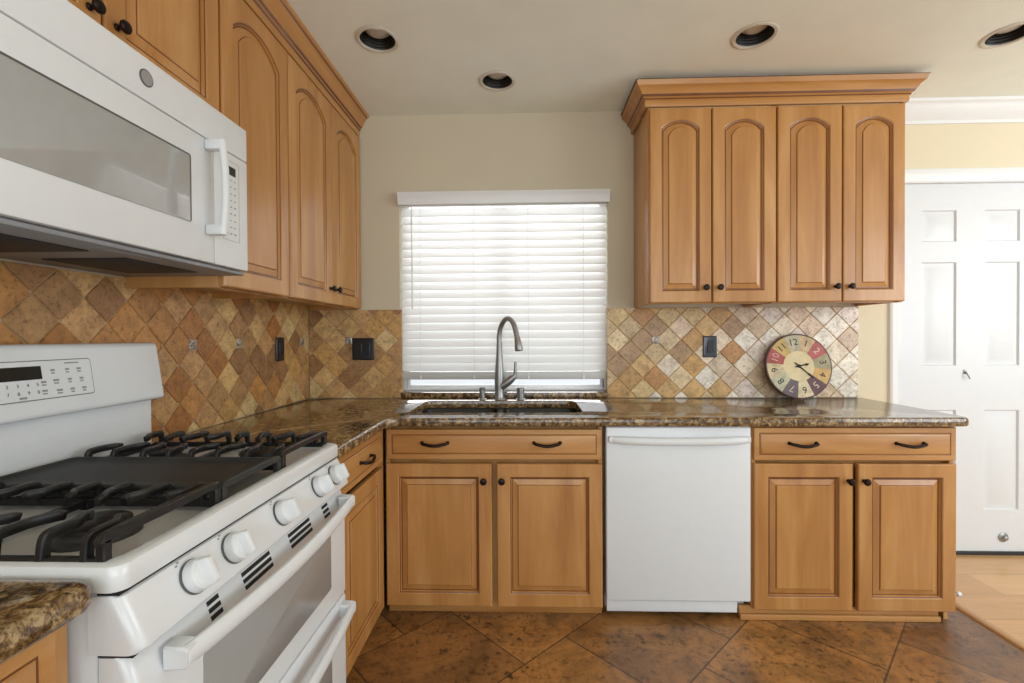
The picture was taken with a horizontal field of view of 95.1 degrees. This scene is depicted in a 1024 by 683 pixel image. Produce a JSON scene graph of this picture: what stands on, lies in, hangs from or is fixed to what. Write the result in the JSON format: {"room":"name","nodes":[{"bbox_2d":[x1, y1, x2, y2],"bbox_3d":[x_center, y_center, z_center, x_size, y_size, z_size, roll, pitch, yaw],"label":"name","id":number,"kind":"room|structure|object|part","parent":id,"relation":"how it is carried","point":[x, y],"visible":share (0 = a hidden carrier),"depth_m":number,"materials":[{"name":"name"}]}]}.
{"room":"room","nodes":[
{"label":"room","id":0,"kind":"room"},
{"bbox_2d":[0,258,305,441],"bbox_3d":[-1.296,-0.005,-0.170,0.130,2.431,5.600,0,1,2],"label":"wall","id":1,"kind":"structure","parent":0,"point":[2,259],"depth_m":1.28,"materials":[{"name":"beige paint"}]},
{"bbox_2d":[67,0,218,110],"bbox_3d":[-1.028,-0.876,1.031,0.338,0.486,0.763,0,1,2],"label":"upper cabinet","id":2,"kind":"object","parent":1,"relation":"attached to","point":[180,37],"visible":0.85,"depth_m":1.22,"materials":[{"name":"brown wood"}]},
{"bbox_3d":[-0.904,-0.871,0.832,0.020,0.470,0.364,0,1,2],"label":"door","id":3,"kind":"part","parent":2,"relation":"part of","materials":[{"name":"brown wood"}]},
{"bbox_3d":[-0.875,-0.704,0.984,0.028,0.029,0.029,0,1,2],"label":"knob","id":4,"kind":"part","parent":2,"relation":"part of","materials":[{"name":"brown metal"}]},
{"bbox_3d":[-0.873,-0.705,1.050,0.028,0.029,0.029,0,1,2],"label":"knob","id":5,"kind":"part","parent":2,"relation":"part of","materials":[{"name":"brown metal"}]},
{"bbox_2d":[0,0,247,276],"bbox_3d":[-0.967,-0.409,1.034,0.434,0.438,0.763,0,1,2],"label":"microwave oven","id":6,"kind":"object","parent":2,"relation":"attached to","point":[109,164],"visible":1,"depth_m":0.95,"materials":[{"name":"white plastic"}]},
{"bbox_3d":[-1.000,-0.198,1.037,0.366,0.010,0.757,0,1,2],"label":"underside plate","id":7,"kind":"part","parent":6,"relation":"part of","materials":[{"name":"grey paint"}]},
{"bbox_3d":[-0.817,-0.372,1.337,0.037,0.324,0.150,0,1,2],"label":"control panel","id":8,"kind":"part","parent":6,"relation":"part of","materials":[{"name":"white plastic"}]},
{"bbox_2d":[243,0,368,136],"bbox_3d":[-0.856,-1.184,1.621,0.069,0.113,1.963,0,1,2],"label":"crown molding","id":9,"kind":"structure","parent":2,"relation":"attached to","point":[278,16],"depth_m":1.95,"materials":[{"name":"brown wood"}]},
{"bbox_2d":[0,260,308,441],"bbox_3d":[-1.180,0.071,1.247,0.012,0.522,2.738,0,1,2],"label":"tile backsplash","id":10,"kind":"structure","parent":1,"relation":"attached to","point":[218,364],"depth_m":1.65,"materials":[{"name":"tile"}]},
{"bbox_2d":[275,337,283,360],"bbox_3d":[-1.137,0.038,2.302,0.012,0.116,0.072,0,1,2],"label":"wall outlet","id":11,"kind":"object","parent":10,"relation":"attached to","point":[279,341],"visible":1,"depth_m":2.29,"materials":[{"name":"black plastic"}]},
{"bbox_2d":[279,342,282,355],"bbox_3d":[-1.134,0.038,2.302,0.003,0.066,0.033,0,1,2],"label":"receptacle","id":12,"kind":"object","parent":11,"relation":"attached to","point":[280,343],"depth_m":2.30,"materials":[{"name":"black plastic"}]},
{"bbox_2d":[124,0,288,298],"bbox_3d":[-1.024,-0.646,1.619,0.309,0.960,0.403,0,1,2],"label":"upper cabinet","id":13,"kind":"object","parent":1,"relation":"attached to","point":[252,63],"visible":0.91,"depth_m":1.61,"materials":[{"name":"brown wood"}]},
{"bbox_3d":[-0.879,-0.642,1.615,0.020,0.944,0.393,0,1,2],"label":"cabinet door","id":14,"kind":"part","parent":13,"relation":"part of","materials":[{"name":"brown wood"}]},
{"bbox_2d":[235,54,360,309],"bbox_3d":[-0.991,-0.652,2.217,0.338,0.960,0.791,0,1,2],"label":"upper cabinet","id":15,"kind":"object","parent":1,"relation":"attached to","point":[324,151],"visible":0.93,"depth_m":2.10,"materials":[{"name":"brown wood"}]},
{"bbox_3d":[-0.867,-0.647,2.019,0.020,0.944,0.395,0,1,2],"label":"door","id":16,"kind":"part","parent":15,"relation":"part of","materials":[{"name":"brown wood"}]},
{"bbox_3d":[-0.835,-0.248,2.190,0.028,0.029,0.029,0,1,2],"label":"knob","id":17,"kind":"part","parent":15,"relation":"part of","materials":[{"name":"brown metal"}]},
{"bbox_3d":[-0.855,-0.651,2.411,0.020,0.944,0.377,0,1,2],"label":"door","id":18,"kind":"part","parent":15,"relation":"part of","materials":[{"name":"brown wood"}]},
{"bbox_2d":[287,0,1023,115],"bbox_3d":[1.438,-1.355,-0.203,5.610,0.240,5.730,0,1,2],"label":"ceiling","id":19,"kind":"structure","parent":0,"point":[561,55],"depth_m":1.99,"materials":[{"name":"paint"}]},
{"bbox_2d":[355,26,399,52],"bbox_3d":[-0.556,-1.306,1.935,0.180,0.128,0.180,0,1,2],"label":"recessed light","id":20,"kind":"object","parent":19,"relation":"in","point":[377,39],"visible":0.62,"depth_m":1.97,"materials":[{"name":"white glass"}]},
{"bbox_3d":[-0.556,-1.319,1.935,0.112,0.101,0.112,0,1,2],"label":"lamp bulb","id":21,"kind":"part","parent":20,"relation":"part of","materials":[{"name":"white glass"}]},
{"bbox_2d":[479,71,515,90],"bbox_3d":[-0.071,-1.312,2.252,0.180,0.128,0.180,0,1,2],"label":"recessed light","id":22,"kind":"object","parent":19,"relation":"in","point":[491,80],"visible":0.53,"depth_m":2.29,"materials":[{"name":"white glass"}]},
{"bbox_3d":[-0.071,-1.325,2.252,0.112,0.101,0.112,0,1,2],"label":"lamp bulb","id":23,"kind":"part","parent":22,"relation":"part of","materials":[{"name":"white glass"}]},
{"bbox_2d":[730,21,779,49],"bbox_3d":[0.996,-1.315,1.922,0.180,0.128,0.180,0,1,2],"label":"recessed light","id":24,"kind":"object","parent":19,"relation":"in","point":[754,35],"visible":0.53,"depth_m":1.95,"materials":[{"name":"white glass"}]},
{"bbox_3d":[0.996,-1.328,1.922,0.112,0.101,0.112,0,1,2],"label":"lamp bulb","id":25,"kind":"part","parent":24,"relation":"part of","materials":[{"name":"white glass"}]},
{"bbox_2d":[978,21,1023,48],"bbox_3d":[2.043,-1.321,1.925,0.180,0.128,0.180,0,1,2],"label":"recessed light","id":26,"kind":"object","parent":19,"relation":"in","point":[1012,33],"visible":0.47,"depth_m":1.97,"materials":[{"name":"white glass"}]},
{"bbox_3d":[2.043,-1.333,1.925,0.112,0.101,0.112,0,1,2],"label":"lamp bulb","id":27,"kind":"part","parent":26,"relation":"part of","materials":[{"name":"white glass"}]},
{"bbox_2d":[308,111,1023,551],"bbox_3d":[1.466,-0.049,2.612,5.480,2.431,0.130,0,1,2],"label":"wall","id":28,"kind":"structure","parent":0,"point":[551,150],"depth_m":2.58,"materials":[{"name":"beige paint"}]},
{"bbox_2d":[309,310,402,397],"bbox_3d":[-0.872,0.070,2.613,0.522,0.491,0.012,0,1,2],"label":"tile backsplash","id":29,"kind":"structure","parent":28,"relation":"attached to","point":[333,372],"depth_m":2.61,"materials":[{"name":"tile"}]},
{"bbox_2d":[352,338,373,359],"bbox_3d":[-0.827,0.042,2.601,0.122,0.122,0.012,0,1,2],"label":"wall outlet","id":30,"kind":"object","parent":29,"relation":"attached to","point":[362,348],"visible":1,"depth_m":2.60,"materials":[{"name":"black plastic"}]},
{"bbox_2d":[356,343,361,354],"bbox_3d":[-0.851,0.042,2.598,0.033,0.066,0.003,0,1,2],"label":"receptacle","id":31,"kind":"object","parent":30,"relation":"attached to","point":[358,345],"depth_m":2.60,"materials":[{"name":"black plastic"}]},
{"bbox_2d":[364,343,369,354],"bbox_3d":[-0.804,0.042,2.596,0.033,0.066,0.003,0,1,2],"label":"receptacle","id":32,"kind":"object","parent":30,"relation":"attached to","point":[366,345],"depth_m":2.59,"materials":[{"name":"black plastic"}]},
{"bbox_2d":[401,391,608,397],"bbox_3d":[-0.043,0.296,2.626,1.151,0.031,0.086,0,1,2],"label":"trim","id":33,"kind":"structure","parent":28,"relation":"attached to","point":[406,394],"depth_m":2.59,"materials":[{"name":"brown stone"}]},
{"bbox_2d":[404,207,605,390],"bbox_3d":[-0.044,-0.266,2.691,1.153,1.089,0.050,0,1,2],"label":"window","id":34,"kind":"structure","parent":28,"relation":"in","point":[602,386],"depth_m":2.69,"materials":[{"name":"white plastic"}]},
{"bbox_3d":[-0.321,-0.265,2.692,0.576,1.065,0.015,0,1,2],"label":"sash","id":35,"kind":"part","parent":34,"relation":"part of","materials":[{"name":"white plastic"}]},
{"bbox_2d":[397,189,609,379],"bbox_3d":[-0.045,-0.303,2.596,1.156,1.030,0.115,0,1,2],"label":"window blind","id":36,"kind":"object","parent":34,"relation":"attached to","point":[545,271],"visible":0.92,"depth_m":2.62,"materials":[{"name":"white plastic"}]},
{"bbox_3d":[-0.511,-0.270,2.640,0.008,0.967,0.054,0,1,2],"label":"ladder cord","id":37,"kind":"part","parent":36,"relation":"part of","materials":[{"name":"white fabric"}]},
{"bbox_3d":[-0.211,-0.272,2.631,0.008,0.967,0.054,0,1,2],"label":"ladder cord","id":38,"kind":"part","parent":36,"relation":"part of","materials":[{"name":"white fabric"}]},
{"bbox_3d":[-0.049,-0.779,2.621,1.149,0.044,0.048,0,1,2],"label":"head rail","id":39,"kind":"part","parent":36,"relation":"part of","materials":[{"name":"white plastic"}]},
{"bbox_3d":[-0.044,0.190,2.628,1.149,0.043,0.036,0,1,2],"label":"rail","id":40,"kind":"part","parent":36,"relation":"part of","materials":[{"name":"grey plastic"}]},
{"bbox_3d":[0.091,-0.273,2.622,0.008,0.967,0.054,0,1,2],"label":"ladder cord","id":41,"kind":"part","parent":36,"relation":"part of","materials":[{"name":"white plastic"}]},
{"bbox_3d":[0.396,-0.275,2.613,0.008,0.967,0.054,0,1,2],"label":"ladder cord","id":42,"kind":"part","parent":36,"relation":"part of","materials":[{"name":"white fabric"}]},
{"bbox_3d":[0.232,-0.268,2.692,0.576,1.065,0.015,0,1,2],"label":"sash","id":43,"kind":"part","parent":34,"relation":"part of","materials":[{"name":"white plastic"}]},
{"bbox_2d":[634,106,775,307],"bbox_3d":[0.963,-0.657,2.381,0.603,0.944,0.348,0,1,2],"label":"upper cabinet","id":44,"kind":"object","parent":28,"relation":"attached to","point":[705,177],"visible":1,"depth_m":2.24,"materials":[{"name":"brown wood"}]},
{"bbox_3d":[0.807,-0.650,2.250,0.292,0.928,0.020,0,1,2],"label":"door","id":45,"kind":"part","parent":44,"relation":"part of","materials":[{"name":"brown wood"}]},
{"bbox_3d":[0.924,-0.258,2.227,0.029,0.029,0.028,0,1,2],"label":"knob","id":46,"kind":"part","parent":44,"relation":"part of","materials":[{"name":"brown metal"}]},
{"bbox_3d":[0.990,-0.258,2.225,0.029,0.029,0.028,0,1,2],"label":"knob","id":47,"kind":"part","parent":44,"relation":"part of","materials":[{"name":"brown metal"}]},
{"bbox_3d":[1.108,-0.652,2.241,0.298,0.928,0.020,0,1,2],"label":"door","id":48,"kind":"part","parent":44,"relation":"part of","materials":[{"name":"brown wood"}]},
{"bbox_2d":[621,72,930,134],"bbox_3d":[1.259,-1.183,2.355,1.345,0.103,0.368,0,1,2],"label":"crown molding","id":49,"kind":"structure","parent":44,"relation":"attached to","point":[876,88],"depth_m":2.21,"materials":[{"name":"brown wood"}]},
{"bbox_2d":[606,306,857,397],"bbox_3d":[1.194,0.060,2.550,1.348,0.491,0.012,0,1,2],"label":"tile backsplash","id":50,"kind":"structure","parent":28,"relation":"attached to","point":[652,352],"depth_m":2.55,"materials":[{"name":"tile"}]},
{"bbox_2d":[703,336,716,356],"bbox_3d":[1.076,0.028,2.543,0.074,0.116,0.011,0,1,2],"label":"wall outlet","id":51,"kind":"object","parent":50,"relation":"attached to","point":[709,342],"visible":1,"depth_m":2.54,"materials":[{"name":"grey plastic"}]},
{"bbox_2d":[707,341,713,352],"bbox_3d":[1.075,0.028,2.538,0.033,0.066,0.003,0,1,2],"label":"rocker switch","id":52,"kind":"object","parent":51,"relation":"attached to","point":[710,344],"depth_m":2.54,"materials":[{"name":"black plastic"}]},
{"bbox_2d":[749,103,904,306],"bbox_3d":[1.565,-0.660,2.362,0.598,0.944,0.348,0,1,2],"label":"upper cabinet","id":53,"kind":"object","parent":28,"relation":"attached to","point":[840,168],"visible":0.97,"depth_m":2.22,"materials":[{"name":"brown wood"}]},
{"bbox_3d":[1.414,-0.654,2.232,0.299,0.928,0.020,0,1,2],"label":"door","id":54,"kind":"part","parent":53,"relation":"part of","materials":[{"name":"brown wood"}]},
{"bbox_3d":[1.535,-0.261,2.208,0.029,0.029,0.028,0,1,2],"label":"knob","id":55,"kind":"part","parent":53,"relation":"part of","materials":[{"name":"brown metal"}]},
{"bbox_3d":[1.601,-0.261,2.206,0.029,0.029,0.028,0,1,2],"label":"knob","id":56,"kind":"part","parent":53,"relation":"part of","materials":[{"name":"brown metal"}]},
{"bbox_3d":[1.713,-0.655,2.222,0.286,0.928,0.020,0,1,2],"label":"door","id":57,"kind":"part","parent":53,"relation":"part of","materials":[{"name":"brown wood"}]},
{"bbox_2d":[864,96,1023,124],"bbox_3d":[3.033,-1.219,2.446,2.325,0.106,0.080,0,1,2],"label":"trim","id":58,"kind":"structure","parent":28,"relation":"attached to","point":[985,109],"depth_m":2.46,"materials":[{"name":"white paint"}]},
{"bbox_2d":[888,167,1023,403],"bbox_3d":[2.487,0.116,2.558,0.912,2.090,0.118,0,1,2],"label":"trim","id":59,"kind":"structure","parent":28,"relation":"attached to","point":[1002,174],"depth_m":2.50,"materials":[{"name":"white paint"}]},
{"bbox_2d":[898,183,1023,554],"bbox_3d":[2.481,0.152,2.548,0.808,2.012,0.064,0,1,2],"label":"door","id":60,"kind":"structure","parent":28,"relation":"in","point":[961,335],"depth_m":2.54,"materials":[{"name":"white paint"}]},
{"bbox_2d":[346,552,1023,682],"bbox_3d":[0.305,1.240,1.010,3.245,0.100,3.430,0,1,2],"label":"floor","id":61,"kind":"structure","parent":0,"point":[606,646],"depth_m":1.79,"materials":[{"name":"tile"}]},
{"bbox_2d":[0,624,66,682],"bbox_3d":[-0.879,0.785,0.265,0.629,0.838,0.777,0,1,2],"label":"base cabinet","id":62,"kind":"object","parent":61,"relation":"on","point":[45,661],"visible":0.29,"depth_m":0.59,"materials":[{"name":"brown wood"}]},
{"bbox_2d":[0,579,91,664],"bbox_3d":[-0.887,0.346,0.261,0.632,0.037,0.779,0,1,2],"label":"countertop","id":63,"kind":"structure","parent":62,"relation":"on","point":[30,610],"depth_m":0.58,"materials":[{"name":"brown stone"}]},
{"bbox_2d":[0,342,355,682],"bbox_3d":[-0.814,0.600,1.040,0.724,1.190,0.765,0,1,2],"label":"gas range","id":64,"kind":"object","parent":61,"relation":"on","point":[207,561],"visible":1,"depth_m":0.98,"materials":[{"name":"white metal"}]},
{"bbox_3d":[-1.081,0.089,1.031,0.014,0.086,0.337,0,1,2],"label":"key panel","id":65,"kind":"part","parent":64,"relation":"part of","materials":[{"name":"white plastic"}]},
{"bbox_2d":[67,594,98,682],"bbox_3d":[-0.862,0.748,1.043,0.595,0.796,0.757,0,1,2],"label":"oven","id":66,"kind":"object","parent":64,"relation":"in","point":[83,631],"depth_m":0.65,"materials":[{"name":"white metal"}]},
{"bbox_3d":[-0.702,0.318,0.790,0.128,0.018,0.128,0,1,2],"label":"burner","id":67,"kind":"part","parent":64,"relation":"part of","materials":[{"name":"black metal"}]},
{"bbox_3d":[-0.949,0.314,1.284,0.108,0.018,0.108,0,1,2],"label":"burner","id":68,"kind":"part","parent":64,"relation":"part of","materials":[{"name":"black metal"}]},
{"bbox_2d":[0,442,337,593],"bbox_3d":[-0.843,0.328,1.038,0.627,0.040,0.765,0,1,2],"label":"cooktop","id":69,"kind":"object","parent":64,"relation":"in","point":[145,554],"depth_m":0.82,"materials":[{"name":"white metal"}]},
{"bbox_3d":[-0.507,0.382,0.771,0.051,0.057,0.055,0,1,2],"label":"control knob","id":70,"kind":"part","parent":64,"relation":"part of","materials":[{"name":"white plastic"}]},
{"bbox_3d":[-0.539,0.391,1.030,0.075,0.082,0.763,0,1,2],"label":"panel","id":71,"kind":"part","parent":64,"relation":"part of","materials":[{"name":"white metal"}]},
{"bbox_3d":[-0.536,0.592,1.032,0.052,0.311,0.759,0,1,2],"label":"oven door","id":72,"kind":"part","parent":64,"relation":"part of","materials":[{"name":"white metal"}]},
{"bbox_3d":[-0.503,0.381,0.874,0.051,0.057,0.055,0,1,2],"label":"control knob","id":73,"kind":"part","parent":64,"relation":"part of","materials":[{"name":"white plastic"}]},
{"bbox_3d":[-0.481,0.473,1.041,0.058,0.040,0.685,0,1,2],"label":"door handle","id":74,"kind":"part","parent":64,"relation":"part of","materials":[{"name":"white plastic"}]},
{"bbox_3d":[-0.498,0.379,1.048,0.051,0.057,0.055,0,1,2],"label":"control knob","id":75,"kind":"part","parent":64,"relation":"part of","materials":[{"name":"white plastic"}]},
{"bbox_3d":[-0.534,0.939,1.035,0.052,0.370,0.759,0,1,2],"label":"oven door","id":76,"kind":"part","parent":64,"relation":"part of","materials":[{"name":"white metal"}]},
{"bbox_3d":[-0.493,0.377,1.230,0.051,0.057,0.055,0,1,2],"label":"control knob","id":77,"kind":"part","parent":64,"relation":"part of","materials":[{"name":"white plastic"}]},
{"bbox_3d":[-0.479,0.787,1.044,0.058,0.040,0.685,0,1,2],"label":"door handle","id":78,"kind":"part","parent":64,"relation":"part of","materials":[{"name":"white plastic"}]},
{"bbox_3d":[-0.489,0.376,1.333,0.051,0.057,0.055,0,1,2],"label":"control knob","id":79,"kind":"part","parent":64,"relation":"part of","materials":[{"name":"white plastic"}]},
{"bbox_2d":[338,430,383,677],"bbox_3d":[-0.834,0.776,1.720,0.629,0.824,0.576,0,1,2],"label":"base cabinet","id":80,"kind":"object","parent":61,"relation":"on","point":[364,523],"visible":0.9,"depth_m":1.76,"materials":[{"name":"brown wood"}]},
{"bbox_3d":[-0.564,0.446,1.757,0.020,0.136,0.454,0,1,2],"label":"drawer","id":81,"kind":"part","parent":80,"relation":"part of","materials":[{"name":"brown wood"}]},
{"bbox_3d":[-0.537,0.448,1.768,0.034,0.024,0.126,0,1,2],"label":"pull handle","id":82,"kind":"part","parent":80,"relation":"part of","materials":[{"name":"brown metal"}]},
{"bbox_2d":[386,409,602,612],"bbox_3d":[-0.070,0.766,2.268,0.930,0.824,0.629,0,1,2],"label":"base cabinet","id":83,"kind":"object","parent":61,"relation":"on","point":[479,519],"visible":0.99,"depth_m":1.99,"materials":[{"name":"brown wood"}]},
{"bbox_3d":[-0.328,0.435,1.975,0.126,0.024,0.034,0,1,2],"label":"pull handle","id":84,"kind":"part","parent":83,"relation":"part of","materials":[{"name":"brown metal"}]},
{"bbox_3d":[-0.311,0.825,2.005,0.454,0.610,0.020,0,1,2],"label":"cabinet door","id":85,"kind":"part","parent":83,"relation":"part of","materials":[{"name":"brown wood"}]},
{"bbox_3d":[-0.120,0.590,1.973,0.029,0.029,0.028,0,1,2],"label":"knob","id":86,"kind":"part","parent":83,"relation":"part of","materials":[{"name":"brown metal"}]},
{"bbox_3d":[-0.079,0.437,1.994,0.916,0.128,0.020,0,1,2],"label":"drawer","id":87,"kind":"part","parent":83,"relation":"part of","materials":[{"name":"brown wood"}]},
{"bbox_3d":[-0.043,0.589,1.970,0.029,0.029,0.028,0,1,2],"label":"knob","id":88,"kind":"part","parent":83,"relation":"part of","materials":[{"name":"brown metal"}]},
{"bbox_3d":[0.147,0.432,1.960,0.126,0.024,0.034,0,1,2],"label":"pull handle","id":89,"kind":"part","parent":83,"relation":"part of","materials":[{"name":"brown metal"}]},
{"bbox_3d":[0.159,0.823,1.991,0.446,0.610,0.020,0,1,2],"label":"cabinet door","id":90,"kind":"part","parent":83,"relation":"part of","materials":[{"name":"brown wood"}]},
{"bbox_2d":[169,398,968,457],"bbox_3d":[0.360,0.335,2.022,3.038,0.037,1.268,0,1,2],"label":"countertop","id":91,"kind":"structure","parent":83,"relation":"on","point":[348,422],"depth_m":2.02,"materials":[{"name":"brown stone"}]},
{"bbox_2d":[478,387,485,399],"bbox_3d":[-0.161,0.281,2.530,0.045,0.066,0.060,0,1,2],"label":"soap dispenser","id":92,"kind":"object","parent":91,"relation":"on","point":[481,389],"visible":1,"depth_m":2.52,"materials":[{"name":"silver metal"}]},
{"bbox_2d":[420,408,576,412],"bbox_3d":[-0.068,0.451,2.291,0.814,0.194,0.411,0,1,2],"label":"sink","id":93,"kind":"object","parent":91,"relation":"in","point":[427,410],"visible":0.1,"depth_m":2.48,"materials":[{"name":"silver metal"}]},
{"bbox_3d":[-0.270,0.452,2.298,0.410,0.194,0.411,0,1,2],"label":"sink bowl","id":94,"kind":"part","parent":93,"relation":"part of","materials":[{"name":"black"}]},
{"bbox_3d":[0.138,0.450,2.285,0.402,0.194,0.411,0,1,2],"label":"sink bowl","id":95,"kind":"part","parent":93,"relation":"part of","materials":[{"name":"black"}]},
{"bbox_2d":[494,316,522,399],"bbox_3d":[-0.009,0.089,2.494,0.202,0.448,0.089,0,1,41],"label":"kitchen faucet","id":96,"kind":"object","parent":91,"relation":"on","point":[501,384],"visible":1,"depth_m":2.51,"materials":[{"name":"silver metal"}]},
{"bbox_3d":[-0.022,-0.061,2.483,0.028,0.149,0.164,-1,1,-44],"label":"spout","id":97,"kind":"part","parent":96,"relation":"part of","materials":[{"name":"silver metal"}]},
{"bbox_3d":[-0.022,0.184,2.526,0.097,0.153,0.052,0,1,2],"label":"lever handle","id":98,"kind":"part","parent":96,"relation":"part of","materials":[{"name":"silver metal"}]},
{"bbox_2d":[516,387,524,399],"bbox_3d":[0.046,0.281,2.532,0.054,0.064,0.054,0,1,2],"label":"air gap","id":99,"kind":"object","parent":91,"relation":"on","point":[520,390],"visible":1,"depth_m":2.51,"materials":[{"name":"silver metal"}]},
{"bbox_2d":[764,334,831,398],"bbox_3d":[1.521,0.131,2.491,0.347,0.345,0.069,0,1,2],"label":"round clock","id":100,"kind":"object","parent":91,"relation":"on","point":[798,366],"visible":1,"depth_m":2.48,"materials":[{"name":"paint"}]},
{"bbox_2d":[602,427,750,611],"bbox_3d":[0.704,0.764,2.233,0.599,0.820,0.632,0,1,2],"label":"dishwasher","id":101,"kind":"object","parent":61,"relation":"on","point":[676,501],"visible":0.91,"depth_m":1.96,"materials":[{"name":"white plastic"}]},
{"bbox_3d":[0.678,1.121,2.003,0.549,0.052,0.035,0,1,2],"label":"toe plate","id":102,"kind":"part","parent":101,"relation":"part of","materials":[{"name":"white plastic"}]},
{"bbox_3d":[0.693,0.411,1.935,0.585,0.035,0.044,0,1,2],"label":"door handle","id":103,"kind":"part","parent":101,"relation":"part of","materials":[{"name":"white plastic"}]},
{"bbox_2d":[738,427,955,621],"bbox_3d":[1.406,0.759,2.223,0.873,0.824,0.629,0,1,2],"label":"base cabinet","id":104,"kind":"object","parent":61,"relation":"on","point":[848,523],"visible":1,"depth_m":1.95,"materials":[{"name":"brown wood"}]},
{"bbox_3d":[1.214,0.815,1.958,0.402,0.614,0.020,0,1,2],"label":"cabinet door","id":105,"kind":"part","parent":104,"relation":"part of","materials":[{"name":"brown wood"}]},
{"bbox_3d":[1.207,0.427,1.928,0.126,0.024,0.034,0,1,2],"label":"pull handle","id":106,"kind":"part","parent":104,"relation":"part of","materials":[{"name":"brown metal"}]},
{"bbox_3d":[1.394,0.578,1.926,0.029,0.029,0.028,0,1,2],"label":"knob","id":107,"kind":"part","parent":104,"relation":"part of","materials":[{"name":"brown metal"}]},
{"bbox_3d":[1.421,0.425,1.948,0.820,0.136,0.020,0,1,2],"label":"drawer","id":108,"kind":"part","parent":104,"relation":"part of","materials":[{"name":"brown wood"}]},
{"bbox_3d":[1.457,0.577,1.924,0.029,0.029,0.028,0,1,2],"label":"knob","id":109,"kind":"part","parent":104,"relation":"part of","materials":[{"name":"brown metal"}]},
{"bbox_3d":[1.635,0.813,1.945,0.396,0.614,0.020,0,1,2],"label":"cabinet door","id":110,"kind":"part","parent":104,"relation":"part of","materials":[{"name":"brown wood"}]},
{"bbox_3d":[1.641,0.424,1.914,0.126,0.024,0.034,0,1,2],"label":"pull handle","id":111,"kind":"part","parent":104,"relation":"part of","materials":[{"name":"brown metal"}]},
{"bbox_2d":[956,602,1023,650],"bbox_3d":[1.932,1.177,0.885,0.045,0.009,3.280,0,1,2],"label":"trim","id":112,"kind":"structure","parent":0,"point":[974,616],"depth_m":1.91,"materials":[{"name":"brown wood"}]},
{"bbox_2d":[956,555,1023,642],"bbox_3d":[1.452,1.246,-0.175,5.610,0.100,5.730,0,1,2],"label":"floor","id":113,"kind":"structure","parent":0,"point":[991,587],"depth_m":2.22,"materials":[{"name":"brown wood"}]}
]}

